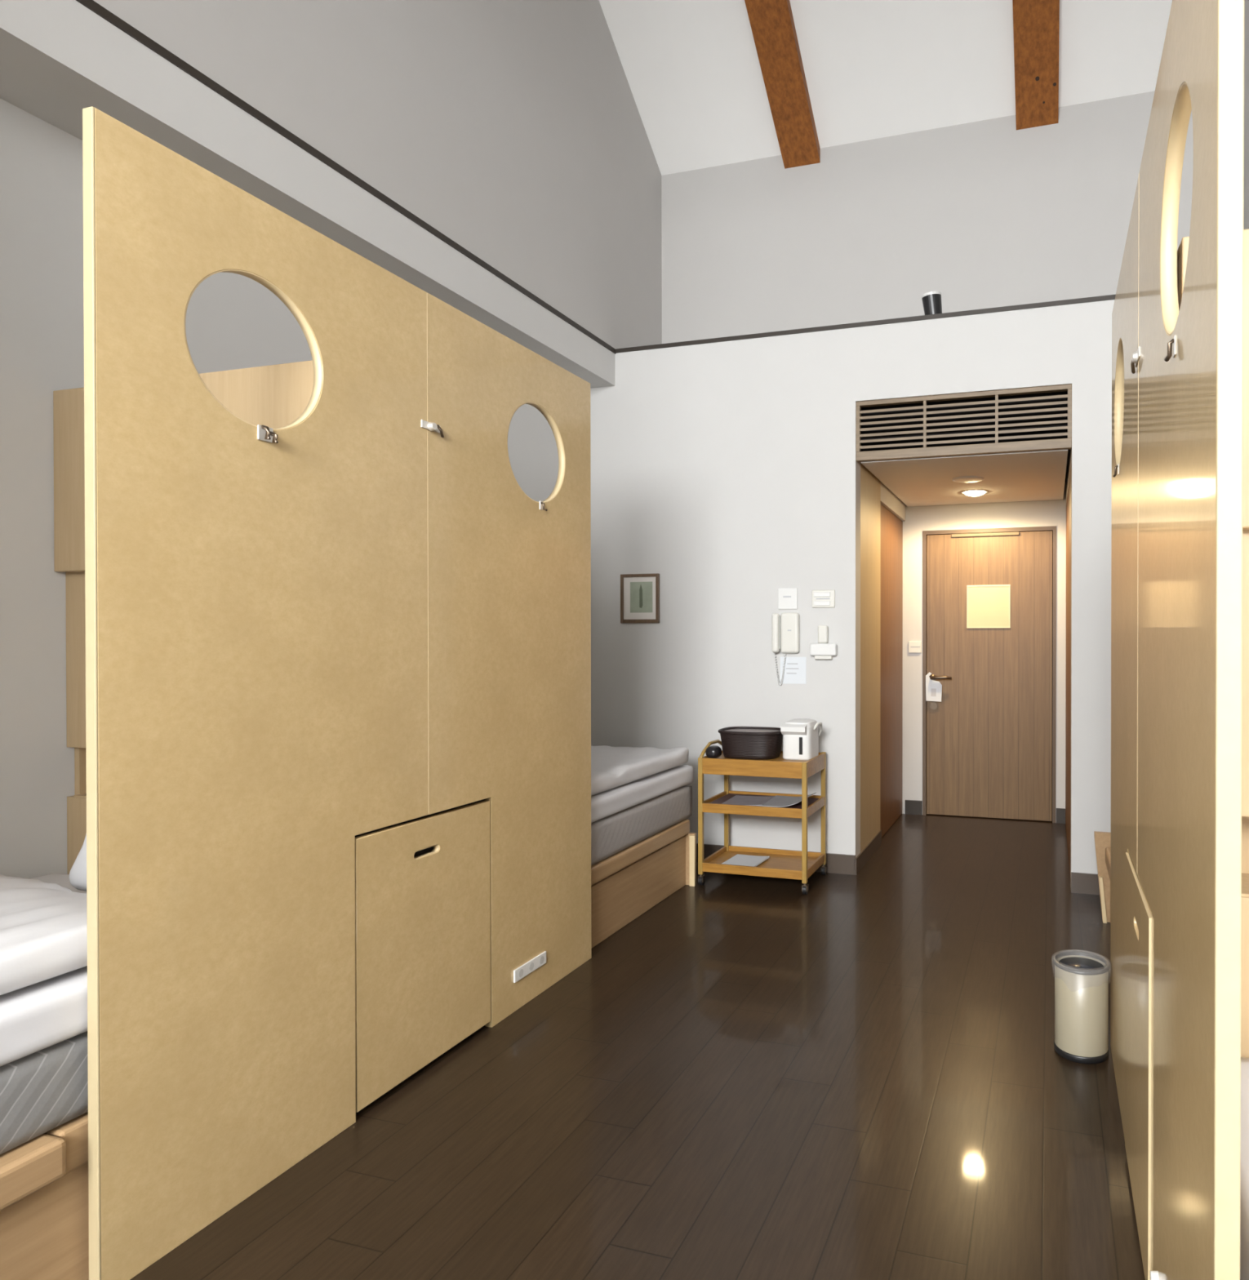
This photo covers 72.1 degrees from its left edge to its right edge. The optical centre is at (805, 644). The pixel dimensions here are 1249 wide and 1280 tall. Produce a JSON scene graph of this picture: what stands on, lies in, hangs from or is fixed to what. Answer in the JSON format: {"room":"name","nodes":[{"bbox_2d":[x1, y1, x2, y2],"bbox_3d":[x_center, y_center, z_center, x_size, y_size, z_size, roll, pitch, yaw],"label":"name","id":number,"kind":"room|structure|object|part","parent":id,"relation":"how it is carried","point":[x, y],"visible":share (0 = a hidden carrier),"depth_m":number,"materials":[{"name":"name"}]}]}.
{"room":"dormitory","nodes":[
{"label":"dormitory","id":0,"kind":"room"},
{"bbox_2d":[0,97,558,879],"bbox_3d":[-2.516,-0.113,1.264,0.100,2.709,7.613,0,0,16],"label":"wall","id":1,"kind":"structure","parent":0,"point":[233,322],"depth_m":2.34,"materials":[{"name":"paint"}]},
{"bbox_2d":[0,0,614,388],"bbox_3d":[-2.277,-1.566,1.510,0.414,0.195,8.437,0,0,16],"label":"beam","id":2,"kind":"structure","parent":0,"point":[60,59],"depth_m":2.57,"materials":[{"name":"paint"}]},
{"bbox_2d":[93,0,662,348],"bbox_3d":[-2.277,-3.593,1.497,0.414,3.858,8.437,0,0,16],"label":"wall","id":3,"kind":"structure","parent":0,"point":[514,130],"depth_m":3.68,"materials":[{"name":"grey paint"}]},
{"bbox_2d":[75,0,616,354],"bbox_3d":[-2.165,-1.662,1.151,0.011,0.025,7.613,0,0,16],"label":"trim","id":4,"kind":"structure","parent":3,"relation":"attached to","point":[91,5],"depth_m":2.78,"materials":[{"name":"metal"}]},
{"bbox_2d":[129,813,1145,1279],"bbox_3d":[-0.356,1.290,1.523,4.105,0.100,9.308,0,0,16],"label":"floor","id":5,"kind":"structure","parent":0,"point":[861,1076],"depth_m":2.21,"materials":[{"name":"brown wood"}]},
{"bbox_2d":[0,1111,88,1279],"bbox_3d":[-1.960,1.075,1.191,0.972,0.335,2.070,0,0,16],"label":"bed","id":6,"kind":"object","parent":5,"relation":"on","point":[44,1213],"visible":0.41,"depth_m":1.52,"materials":[{"name":"brown wood"}]},
{"bbox_3d":[-1.597,0.946,0.831,0.074,0.073,1.485,0,0,16],"label":"rail","id":7,"kind":"part","parent":6,"relation":"part of","materials":[{"name":"brown wood"}]},
{"bbox_2d":[0,1031,88,1154],"bbox_3d":[-1.965,0.829,1.219,0.925,0.154,2.105,0,0,16],"label":"mattress","id":8,"kind":"object","parent":6,"relation":"on","point":[42,1091],"visible":0.11,"depth_m":1.53,"materials":[{"name":"grey fabric"}]},
{"bbox_2d":[0,873,87,1066],"bbox_3d":[-1.962,0.694,1.210,0.940,0.108,2.116,0,0,16],"label":"quilt","id":9,"kind":"object","parent":8,"relation":"on","point":[44,1014],"visible":0.16,"depth_m":1.53,"materials":[{"name":"white fabric"}]},
{"bbox_2d":[0,873,87,995],"bbox_3d":[-2.016,0.571,1.087,0.921,0.124,1.867,0,0,16],"label":"duvet","id":10,"kind":"object","parent":9,"relation":"on","point":[43,926],"visible":0.56,"depth_m":1.60,"materials":[{"name":"white fabric"}]},
{"bbox_2d":[69,834,86,891],"bbox_3d":[-1.568,0.499,2.085,0.533,0.251,0.232,0,0,16],"label":"pillow","id":11,"kind":"object","parent":9,"relation":"on","point":[77,874],"visible":0.07,"depth_m":2.03,"materials":[{"name":"white fabric"}]},
{"bbox_2d":[53,360,314,874],"bbox_3d":[-1.593,0.256,2.530,0.957,1.955,0.607,0,0,16],"label":"tall cabinet","id":12,"kind":"object","parent":5,"relation":"on","point":[272,396],"visible":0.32,"depth_m":2.35,"materials":[{"name":"brown wood"}]},
{"bbox_2d":[74,792,86,797],"bbox_3d":[-1.641,0.366,2.367,0.915,0.168,0.195,0,0,16],"label":"niche shelf","id":13,"kind":"object","parent":12,"relation":"attached to","point":[77,794],"depth_m":2.40,"materials":[{"name":"brown wood"}]},
{"bbox_2d":[82,106,591,1279],"bbox_3d":[-1.091,0.112,2.412,0.064,2.246,1.763,0,0,16],"label":"divider","id":14,"kind":"object","parent":5,"relation":"on","point":[338,656],"visible":1,"depth_m":1.98,"materials":[{"name":"beige wood"}]},
{"bbox_3d":[-1.222,0.114,1.989,0.027,2.246,0.869,0,0,16],"label":"panel","id":15,"kind":"part","parent":14,"relation":"part of","materials":[{"name":"beige wood"}]},
{"bbox_3d":[-1.097,0.858,2.421,0.024,0.709,0.538,0,0,16],"label":"hatch door","id":16,"kind":"part","parent":14,"relation":"part of","materials":[{"name":"beige wood"}]},
{"bbox_3d":[-1.073,-0.627,2.403,0.014,0.026,0.026,0,0,16],"label":"latch knob","id":17,"kind":"part","parent":14,"relation":"part of","materials":[{"name":"silver metal"}]},
{"bbox_3d":[-0.974,0.109,2.834,0.027,2.246,0.888,0,0,16],"label":"panel","id":18,"kind":"part","parent":14,"relation":"part of","materials":[{"name":"beige wood"}]},
{"bbox_2d":[518,968,523,977],"bbox_3d":[-0.960,1.111,2.815,0.001,0.026,0.026,0,0,16],"label":"socket","id":19,"kind":"object","parent":14,"relation":"attached to","point":[520,971],"depth_m":2.81,"materials":[{"name":"white plastic"}]},
{"bbox_2d":[513,951,546,982],"bbox_3d":[-0.947,1.111,2.872,0.007,0.042,0.182,0,0,16],"label":"power outlet","id":20,"kind":"object","parent":14,"relation":"attached to","point":[524,969],"depth_m":2.87,"materials":[{"name":"white plastic"}]},
{"bbox_2d":[528,962,533,970],"bbox_3d":[-0.943,1.111,2.873,0.001,0.026,0.026,0,0,16],"label":"socket","id":21,"kind":"object","parent":14,"relation":"attached to","point":[531,964],"depth_m":2.87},
{"bbox_2d":[539,955,543,964],"bbox_3d":[-0.926,1.110,2.931,0.001,0.026,0.026,0,0,16],"label":"socket","id":22,"kind":"object","parent":14,"relation":"attached to","point":[541,957],"depth_m":2.93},
{"bbox_2d":[591,818,696,948],"bbox_3d":[-1.244,1.059,3.613,0.984,0.335,1.602,0,0,16],"label":"bed","id":23,"kind":"object","parent":5,"relation":"on","point":[628,883],"visible":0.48,"depth_m":3.75,"materials":[{"name":"brown wood"}]},
{"bbox_3d":[-0.833,0.929,3.483,0.058,0.073,1.585,0,0,16],"label":"rail","id":24,"kind":"part","parent":23,"relation":"part of","materials":[{"name":"brown wood"}]},
{"bbox_2d":[591,785,692,865],"bbox_3d":[-1.253,0.807,3.629,0.938,0.168,1.640,0,0,16],"label":"mattress","id":25,"kind":"object","parent":23,"relation":"on","point":[611,834],"visible":0.13,"depth_m":3.71,"materials":[{"name":"white fabric"}]},
{"bbox_2d":[591,764,693,822],"bbox_3d":[-1.251,0.670,3.629,0.948,0.100,1.664,0,0,16],"label":"quilt","id":26,"kind":"object","parent":25,"relation":"on","point":[608,802],"visible":0.12,"depth_m":3.72,"materials":[{"name":"white fabric"}]},
{"bbox_2d":[591,745,688,795],"bbox_3d":[-1.256,0.557,3.617,0.930,0.114,1.623,0,0,16],"label":"duvet","id":27,"kind":"object","parent":26,"relation":"on","point":[611,767],"visible":0.17,"depth_m":3.86,"materials":[{"name":"white fabric"}]},
{"bbox_3d":[-1.021,1.091,4.368,0.968,0.262,0.028,0,0,16],"label":"foot panel","id":28,"kind":"part","parent":23,"relation":"part of","materials":[{"name":"brown wood"}]},
{"bbox_3d":[-0.570,1.096,4.215,0.029,0.255,0.016,0,0,16],"label":"post","id":29,"kind":"part","parent":23,"relation":"part of","materials":[{"name":"beige wood"}]},
{"bbox_2d":[697,739,826,894],"bbox_3d":[-0.213,0.865,4.323,0.576,0.714,0.400,0,0,16],"label":"trolley","id":30,"kind":"object","parent":5,"relation":"on","point":[781,864],"visible":0.88,"depth_m":4.20,"materials":[{"name":"brown wood"}]},
{"bbox_3d":[-0.528,0.869,4.221,0.024,0.592,0.024,0,0,16],"label":"leg","id":31,"kind":"part","parent":30,"relation":"part of","materials":[{"name":"brown wood"}]},
{"bbox_3d":[-0.480,0.546,4.390,0.018,0.076,0.362,0,0,16],"label":"push handle","id":32,"kind":"part","parent":30,"relation":"part of","materials":[{"name":"brown wood"}]},
{"bbox_2d":[705,745,721,758],"bbox_3d":[-0.468,0.552,4.265,0.073,0.064,0.088,0,0,16],"label":"pouch","id":33,"kind":"object","parent":30,"relation":"on","point":[713,751],"visible":0.97,"depth_m":4.23,"materials":[{"name":"black leather"}]},
{"bbox_3d":[-0.429,0.866,4.559,0.024,0.594,0.024,0,0,16],"label":"leg","id":34,"kind":"part","parent":30,"relation":"part of","materials":[{"name":"brown wood"}]},
{"bbox_2d":[721,853,769,866],"bbox_3d":[-0.310,1.121,4.311,0.185,0.014,0.215,0,0,20],"label":"booklet","id":35,"kind":"object","parent":30,"relation":"on","point":[738,860],"visible":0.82,"depth_m":4.31,"materials":[{"name":"white paper"}]},
{"bbox_2d":[718,726,782,759],"bbox_3d":[-0.276,0.513,4.331,0.341,0.142,0.257,0,0,16],"label":"basket","id":36,"kind":"object","parent":30,"relation":"on","point":[756,743],"visible":0.88,"depth_m":4.23,"materials":[{"name":"wicker"}]},
{"bbox_2d":[702,750,824,778],"bbox_3d":[-0.215,0.615,4.312,0.568,0.080,0.372,0,0,16],"label":"shelf","id":37,"kind":"object","parent":30,"relation":"on","point":[779,767],"depth_m":4.14,"materials":[{"name":"brown wood"}]},
{"bbox_2d":[702,790,824,818],"bbox_3d":[-0.215,0.826,4.314,0.568,0.046,0.372,0,0,16],"label":"shelf","id":38,"kind":"object","parent":30,"relation":"attached to","point":[806,811],"depth_m":4.16,"materials":[{"name":"brown wood"}]},
{"bbox_2d":[702,845,824,879],"bbox_3d":[-0.215,1.127,4.316,0.568,0.044,0.372,0,0,16],"label":"shelf","id":39,"kind":"object","parent":30,"relation":"attached to","point":[781,864],"depth_m":4.28,"materials":[{"name":"brown wood"}]},
{"bbox_2d":[709,793,818,808],"bbox_3d":[-0.215,0.816,4.316,0.507,0.007,0.312,0,0,16],"label":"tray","id":40,"kind":"object","parent":30,"relation":"on","point":[721,800],"visible":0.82,"depth_m":4.34,"materials":[{"name":"grey plastic"}]},
{"bbox_2d":[721,795,774,805],"bbox_3d":[-0.294,0.807,4.311,0.215,0.010,0.240,0,0,13],"label":"magazine","id":41,"kind":"object","parent":40,"relation":"on","point":[737,799],"visible":0.95,"depth_m":4.31,"materials":[{"name":"grey paper"}]},
{"bbox_2d":[755,792,815,807],"bbox_3d":[-0.093,0.792,4.266,0.225,0.033,0.275,0,0,19],"label":"magazine","id":42,"kind":"object","parent":40,"relation":"on","point":[777,801],"visible":0.93,"depth_m":4.25,"materials":[{"name":"grey paper"}]},
{"bbox_2d":[780,718,822,759],"bbox_3d":[-0.013,0.485,4.272,0.184,0.196,0.220,0,0,16],"label":"electric kettle","id":43,"kind":"object","parent":30,"relation":"on","point":[800,735],"visible":0.98,"depth_m":4.20,"materials":[{"name":"white plastic"}]},
{"bbox_3d":[-0.022,0.411,4.287,0.158,0.047,0.193,0,0,16],"label":"lid","id":44,"kind":"part","parent":43,"relation":"part of","materials":[{"name":"white plastic"}]},
{"bbox_3d":[0.067,0.439,4.282,0.035,0.077,0.113,0,0,16],"label":"handle","id":45,"kind":"part","parent":43,"relation":"part of","materials":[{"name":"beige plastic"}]},
{"bbox_3d":[-0.002,0.870,4.067,0.024,0.592,0.024,0,0,16],"label":"leg","id":46,"kind":"part","parent":30,"relation":"part of","materials":[{"name":"brown wood"}]},
{"bbox_3d":[0.097,0.867,4.405,0.024,0.594,0.024,0,0,16],"label":"leg","id":47,"kind":"part","parent":30,"relation":"part of","materials":[{"name":"brown wood"}]},
{"bbox_2d":[1052,951,1111,1063],"bbox_3d":[0.836,1.096,2.524,0.168,0.276,0.168,0,0,16],"label":"waste bin","id":48,"kind":"object","parent":5,"relation":"on","point":[1081,997],"visible":1,"depth_m":2.46,"materials":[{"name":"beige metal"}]},
{"bbox_2d":[1058,956,1104,970],"bbox_3d":[0.835,1.043,2.523,0.174,0.181,0.174,0,0,16],"label":"liner","id":49,"kind":"object","parent":48,"relation":"in","point":[1073,962],"visible":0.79,"depth_m":2.54,"materials":[{"name":"grey plastic"}]},
{"bbox_2d":[1093,831,1111,923],"bbox_3d":[1.520,1.036,2.779,0.972,0.392,1.675,0,0,16],"label":"bed","id":50,"kind":"object","parent":5,"relation":"on","point":[1102,839],"visible":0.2,"depth_m":3.68,"materials":[{"name":"brown wood"}]},
{"bbox_3d":[1.313,1.127,3.675,0.033,0.200,0.017,0,0,16],"label":"post","id":51,"kind":"part","parent":50,"relation":"part of","materials":[{"name":"beige wood"}]},
{"bbox_3d":[1.119,0.933,2.880,0.058,0.073,1.645,0,0,16],"label":"rail","id":52,"kind":"part","parent":50,"relation":"part of","materials":[{"name":"brown wood"}]},
{"bbox_2d":[1110,0,1244,1279],"bbox_3d":[0.715,0.116,1.750,0.053,2.246,1.680,0,0,16],"label":"divider","id":53,"kind":"object","parent":5,"relation":"on","point":[1176,539],"visible":1,"depth_m":1.19,"materials":[{"name":"beige wood"}]},
{"bbox_3d":[0.840,0.113,2.172,0.027,2.246,0.801,0,0,16],"label":"panel","id":54,"kind":"part","parent":53,"relation":"part of","materials":[{"name":"beige wood"}]},
{"bbox_3d":[0.710,-0.618,1.795,0.008,0.026,0.026,0,0,16],"label":"latch knob","id":55,"kind":"part","parent":53,"relation":"part of","materials":[{"name":"silver metal"}]},
{"bbox_3d":[0.720,0.862,1.781,0.027,0.709,0.490,0,0,16],"label":"hatch door","id":56,"kind":"part","parent":53,"relation":"part of","materials":[{"name":"beige wood"}]},
{"bbox_3d":[0.603,1.095,1.440,0.012,0.022,0.022,0,0,16],"label":"stop knob","id":57,"kind":"part","parent":53,"relation":"part of","materials":[{"name":"white plastic"}]},
{"bbox_3d":[0.604,0.118,1.367,0.027,2.246,0.873,0,0,16],"label":"panel","id":58,"kind":"part","parent":53,"relation":"part of","materials":[{"name":"beige wood"}]},
{"bbox_2d":[1177,229,1248,1057],"bbox_3d":[1.207,0.262,1.624,0.961,1.955,0.608,0,0,16],"label":"tall cabinet","id":59,"kind":"object","parent":5,"relation":"on","point":[1182,252],"visible":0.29,"depth_m":1.46,"materials":[{"name":"brown wood"}]},
{"bbox_2d":[1241,816,1248,897],"bbox_3d":[1.159,0.372,1.460,0.919,0.168,0.195,0,0,16],"label":"niche shelf","id":60,"kind":"object","parent":59,"relation":"attached to","point":[1245,820],"depth_m":1.60,"materials":[{"name":"brown wood"}]},
{"bbox_3d":[0.863,1.098,0.346,0.865,0.300,2.035,0,0,16],"label":"bed","id":61,"kind":"object","parent":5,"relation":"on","visible":0},
{"bbox_2d":[1240,1057,1248,1279],"bbox_3d":[0.832,0.823,0.355,0.913,0.244,2.024,0,0,16],"label":"mattress","id":62,"kind":"object","parent":61,"relation":"on","point":[1244,1188],"visible":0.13,"depth_m":1.12,"materials":[{"name":"white fabric"}]},
{"bbox_2d":[590,299,1114,886],"bbox_3d":[0.564,-0.238,4.653,4.105,2.916,0.624,0,0,16],"label":"wall","id":63,"kind":"structure","parent":0,"point":[726,472],"depth_m":4.54,"materials":[{"name":"paint"}]},
{"bbox_2d":[620,573,659,622],"bbox_3d":[-0.944,-0.260,4.759,0.240,0.280,0.020,0,0,16],"label":"picture frame","id":64,"kind":"object","parent":63,"relation":"attached to","point":[639,593],"visible":1,"depth_m":4.75,"materials":[{"name":"brown wood"}]},
{"bbox_2d":[630,582,652,613],"bbox_3d":[-0.935,-0.268,4.756,0.140,0.175,0.002,0,0,16],"label":"print","id":65,"kind":"object","parent":64,"relation":"attached to","point":[641,593],"depth_m":4.75},
{"bbox_2d":[696,843,855,875],"bbox_3d":[-0.567,1.169,4.663,1.734,0.102,0.015,0,0,16],"label":"baseboard","id":66,"kind":"structure","parent":63,"relation":"attached to","point":[842,864],"depth_m":4.44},
{"bbox_2d":[771,612,799,684],"bbox_3d":[-0.106,0.026,4.493,0.146,0.394,0.062,0,0,16],"label":"wall telephone","id":67,"kind":"object","parent":63,"relation":"attached to","point":[785,627],"visible":1,"depth_m":4.48,"materials":[{"name":"beige plastic"}]},
{"bbox_3d":[-0.136,0.129,4.523,0.071,0.188,0.013,0,0,16],"label":"cord","id":68,"kind":"part","parent":67,"relation":"part of","materials":[{"name":"white plastic"}]},
{"bbox_2d":[777,587,797,609],"bbox_3d":[-0.094,-0.246,4.514,0.108,0.114,0.012,0,0,16],"label":"thermostat","id":69,"kind":"object","parent":63,"relation":"attached to","point":[787,597],"visible":1,"depth_m":4.51,"materials":[{"name":"white plastic"}]},
{"bbox_2d":[780,657,806,684],"bbox_3d":[-0.066,0.142,4.513,0.147,0.145,0.002,0,0,16],"label":"card","id":70,"kind":"object","parent":63,"relation":"attached to","point":[795,668],"visible":1,"depth_m":4.51,"materials":[{"name":"white paper"}]},
{"bbox_2d":[811,589,835,608],"bbox_3d":[0.097,-0.243,4.458,0.128,0.095,0.013,0,0,16],"label":"light switch","id":71,"kind":"object","parent":63,"relation":"attached to","point":[820,598],"visible":1,"depth_m":4.45,"materials":[{"name":"beige plastic"}]},
{"bbox_2d":[809,625,837,659],"bbox_3d":[0.098,-0.010,4.445,0.146,0.181,0.040,0,0,16],"label":"wall dispenser","id":72,"kind":"object","parent":63,"relation":"attached to","point":[823,650],"visible":1,"depth_m":4.43,"materials":[{"name":"white plastic"}]},
{"bbox_3d":[0.095,-0.052,4.447,0.054,0.096,0.036,0,0,16],"label":"spout","id":73,"kind":"part","parent":72,"relation":"part of","materials":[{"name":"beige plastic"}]},
{"bbox_2d":[809,643,837,655],"bbox_3d":[0.098,0.029,4.445,0.146,0.066,0.040,0,0,16],"label":"tray","id":74,"kind":"object","parent":72,"relation":"on","point":[815,649],"depth_m":4.43,"materials":[{"name":"white plastic"}]},
{"bbox_2d":[615,294,1115,353],"bbox_3d":[0.475,-1.685,4.343,3.276,0.022,0.011,0,0,16],"label":"trim","id":75,"kind":"structure","parent":63,"relation":"attached to","point":[1102,298],"depth_m":4.37,"materials":[{"name":"metal"}]},
{"bbox_2d":[921,291,942,315],"bbox_3d":[0.657,-1.756,4.329,0.106,0.131,0.108,0,0,16],"label":"spotlight","id":76,"kind":"object","parent":63,"relation":"on","point":[931,300],"visible":0.94,"depth_m":4.29,"materials":[{"name":"black metal"}]},
{"bbox_2d":[856,384,1071,462],"bbox_3d":[0.808,-1.128,4.317,1.091,0.313,0.108,0,0,16],"label":"air vent","id":77,"kind":"object","parent":63,"relation":"in","point":[1044,405],"visible":0.98,"depth_m":4.30,"materials":[{"name":"taupe painted metal"}]},
{"bbox_2d":[1071,871,1099,894],"bbox_3d":[1.830,1.176,3.961,1.080,0.098,0.015,0,0,16],"label":"baseboard","id":78,"kind":"structure","parent":63,"relation":"attached to","point":[1081,882],"depth_m":4.09,"materials":[{"name":"grey"}]},
{"bbox_2d":[860,462,880,852],"bbox_3d":[0.331,-0.034,4.814,0.100,2.507,0.560,0,0,16],"label":"wall","id":79,"kind":"structure","parent":0,"point":[870,486],"depth_m":4.79,"materials":[{"name":"beige laminate"}]},
{"bbox_2d":[854,830,881,875],"bbox_3d":[0.362,1.177,4.742,0.011,0.085,0.689,0,0,16],"label":"baseboard","id":80,"kind":"structure","parent":79,"relation":"attached to","point":[868,851],"depth_m":4.68,"materials":[{"name":"brown wood"}]},
{"bbox_2d":[880,504,902,836],"bbox_3d":[0.548,0.169,5.521,0.040,2.084,0.910,0,0,16],"label":"door","id":81,"kind":"structure","parent":79,"relation":"in","point":[891,526],"depth_m":5.54,"materials":[{"name":"brown wood"}]},
{"bbox_2d":[880,481,905,520],"bbox_3d":[0.538,-1.084,5.515,0.100,0.417,0.915,0,0,16],"label":"lintel","id":82,"kind":"object","parent":79,"relation":"attached to","point":[889,500],"visible":0.14,"depth_m":5.46,"materials":[{"name":"paint"}]},
{"bbox_2d":[598,0,1172,175],"bbox_3d":[-0.507,-3.850,0.977,3.476,3.538,8.437,0,0,16],"label":"ceiling","id":83,"kind":"structure","parent":0,"point":[873,69],"depth_m":4.67,"materials":[{"name":"paint"}]},
{"bbox_2d":[744,0,820,168],"bbox_3d":[-0.512,-4.233,3.414,0.226,2.622,3.517,0,0,16],"label":"ceiling beam","id":84,"kind":"structure","parent":83,"relation":"attached to","point":[772,25],"depth_m":4.74,"materials":[{"name":"orange wood"}]},
{"bbox_2d":[1012,0,1059,129],"bbox_3d":[0.819,-4.231,3.024,0.230,2.622,3.517,0,0,16],"label":"ceiling beam","id":85,"kind":"structure","parent":83,"relation":"attached to","point":[1036,23],"depth_m":4.47,"materials":[{"name":"orange wood"}]},
{"bbox_2d":[661,91,1193,343],"bbox_3d":[0.662,-2.363,4.977,3.276,1.554,0.120,0,0,16],"label":"wall","id":86,"kind":"structure","parent":0,"point":[990,213],"depth_m":4.93,"materials":[{"name":"grey paint"}]},
{"bbox_2d":[861,449,1067,506],"bbox_3d":[1.020,-0.997,5.040,1.055,0.050,1.533,0,0,16],"label":"ceiling","id":87,"kind":"structure","parent":0,"point":[1029,476],"depth_m":4.82,"materials":[{"name":"paint"}]},
{"bbox_2d":[952,475,983,483],"bbox_3d":[0.959,-0.966,4.902,0.184,0.010,0.184,0,0,16],"label":"smoke detector","id":88,"kind":"object","parent":87,"relation":"attached to","point":[966,479],"visible":1,"depth_m":4.87,"materials":[{"name":"white plastic"}]},
{"bbox_2d":[960,489,989,496],"bbox_3d":[1.086,-0.963,5.344,0.184,0.026,0.184,0,0,16],"label":"recessed light","id":89,"kind":"object","parent":87,"relation":"in","point":[970,492],"visible":1,"depth_m":5.31,"materials":[{"name":"white glass"}]},
{"bbox_2d":[861,422,1069,482],"bbox_3d":[1.021,-1.102,5.045,1.091,0.020,1.545,0,0,16],"label":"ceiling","id":90,"kind":"structure","parent":0,"point":[1059,424],"depth_m":4.31,"materials":[{"name":"white paint"}]},
{"bbox_2d":[902,481,1066,822],"bbox_3d":[1.252,-0.041,5.841,1.291,2.507,0.100,0,0,16],"label":"wall","id":91,"kind":"structure","parent":0,"point":[918,519],"depth_m":5.88,"materials":[{"name":"paint"}]},
{"bbox_2d":[905,800,922,815],"bbox_3d":[0.771,1.162,5.932,0.121,0.100,0.012,0,0,16],"label":"baseboard","id":92,"kind":"structure","parent":91,"relation":"attached to","point":[912,806],"depth_m":5.92,"materials":[{"name":"plastic"}]},
{"bbox_2d":[908,641,921,653],"bbox_3d":[0.779,0.021,5.921,0.090,0.082,0.014,0,0,16],"label":"switch","id":93,"kind":"object","parent":91,"relation":"attached to","point":[913,646],"visible":1,"depth_m":5.92,"materials":[{"name":"beige plastic"}]},
{"bbox_2d":[922,525,1056,822],"bbox_3d":[1.273,0.206,5.801,0.907,2.014,0.150,0,0,16],"label":"door","id":94,"kind":"structure","parent":91,"relation":"in","point":[989,743],"depth_m":5.79,"materials":[{"name":"brown wood"}]},
{"bbox_2d":[925,671,942,702],"bbox_3d":[0.906,0.301,5.873,0.114,0.207,0.004,0,0,16],"label":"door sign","id":95,"kind":"object","parent":94,"relation":"hanging from","point":[933,688],"visible":1,"depth_m":5.87,"materials":[{"name":"white paper"}]},
{"bbox_2d":[931,688,936,696],"bbox_3d":[0.904,0.340,5.872,0.035,0.055,0.002,0,0,16],"label":"print","id":96,"kind":"object","parent":95,"relation":"attached to","point":[933,690],"depth_m":5.87},
{"bbox_3d":[0.946,0.238,5.853,0.167,0.052,0.066,0,0,16],"label":"lever handle","id":97,"kind":"part","parent":94,"relation":"part of","materials":[{"name":"brown metal"}]},
{"bbox_2d":[966,584,1010,627],"bbox_3d":[1.272,-0.262,5.784,0.295,0.299,0.009,0,0,16],"label":"notice","id":98,"kind":"object","parent":94,"relation":"attached to","point":[988,606],"visible":1,"depth_m":5.78,"materials":[{"name":"beige paper"}]},
{"bbox_2d":[1056,808,1065,823],"bbox_3d":[1.732,1.164,5.650,0.059,0.100,0.012,0,0,16],"label":"baseboard","id":99,"kind":"structure","parent":91,"relation":"attached to","point":[1060,812],"depth_m":5.64,"materials":[{"name":"plastic"}]},
{"bbox_2d":[1066,448,1071,502],"bbox_3d":[1.603,-1.110,4.911,0.100,0.357,1.475,0,0,16],"label":"wall","id":100,"kind":"structure","parent":0,"point":[1068,468],"depth_m":4.93,"materials":[{"name":"paint"}]},
{"bbox_2d":[1065,469,1071,873],"bbox_3d":[1.574,0.142,4.928,0.039,2.144,1.471,0,0,16],"label":"door","id":101,"kind":"structure","parent":100,"relation":"in","point":[1068,645],"depth_m":4.83,"materials":[{"name":"brown wood"}]},
{"bbox_2d":[1243,0,1248,229],"bbox_3d":[1.264,-3.586,0.460,0.415,3.858,8.437,0,0,16],"label":"wall","id":102,"kind":"structure","parent":0,"point":[1246,213],"depth_m":3.86,"materials":[{"name":"grey paint"}]}
]}

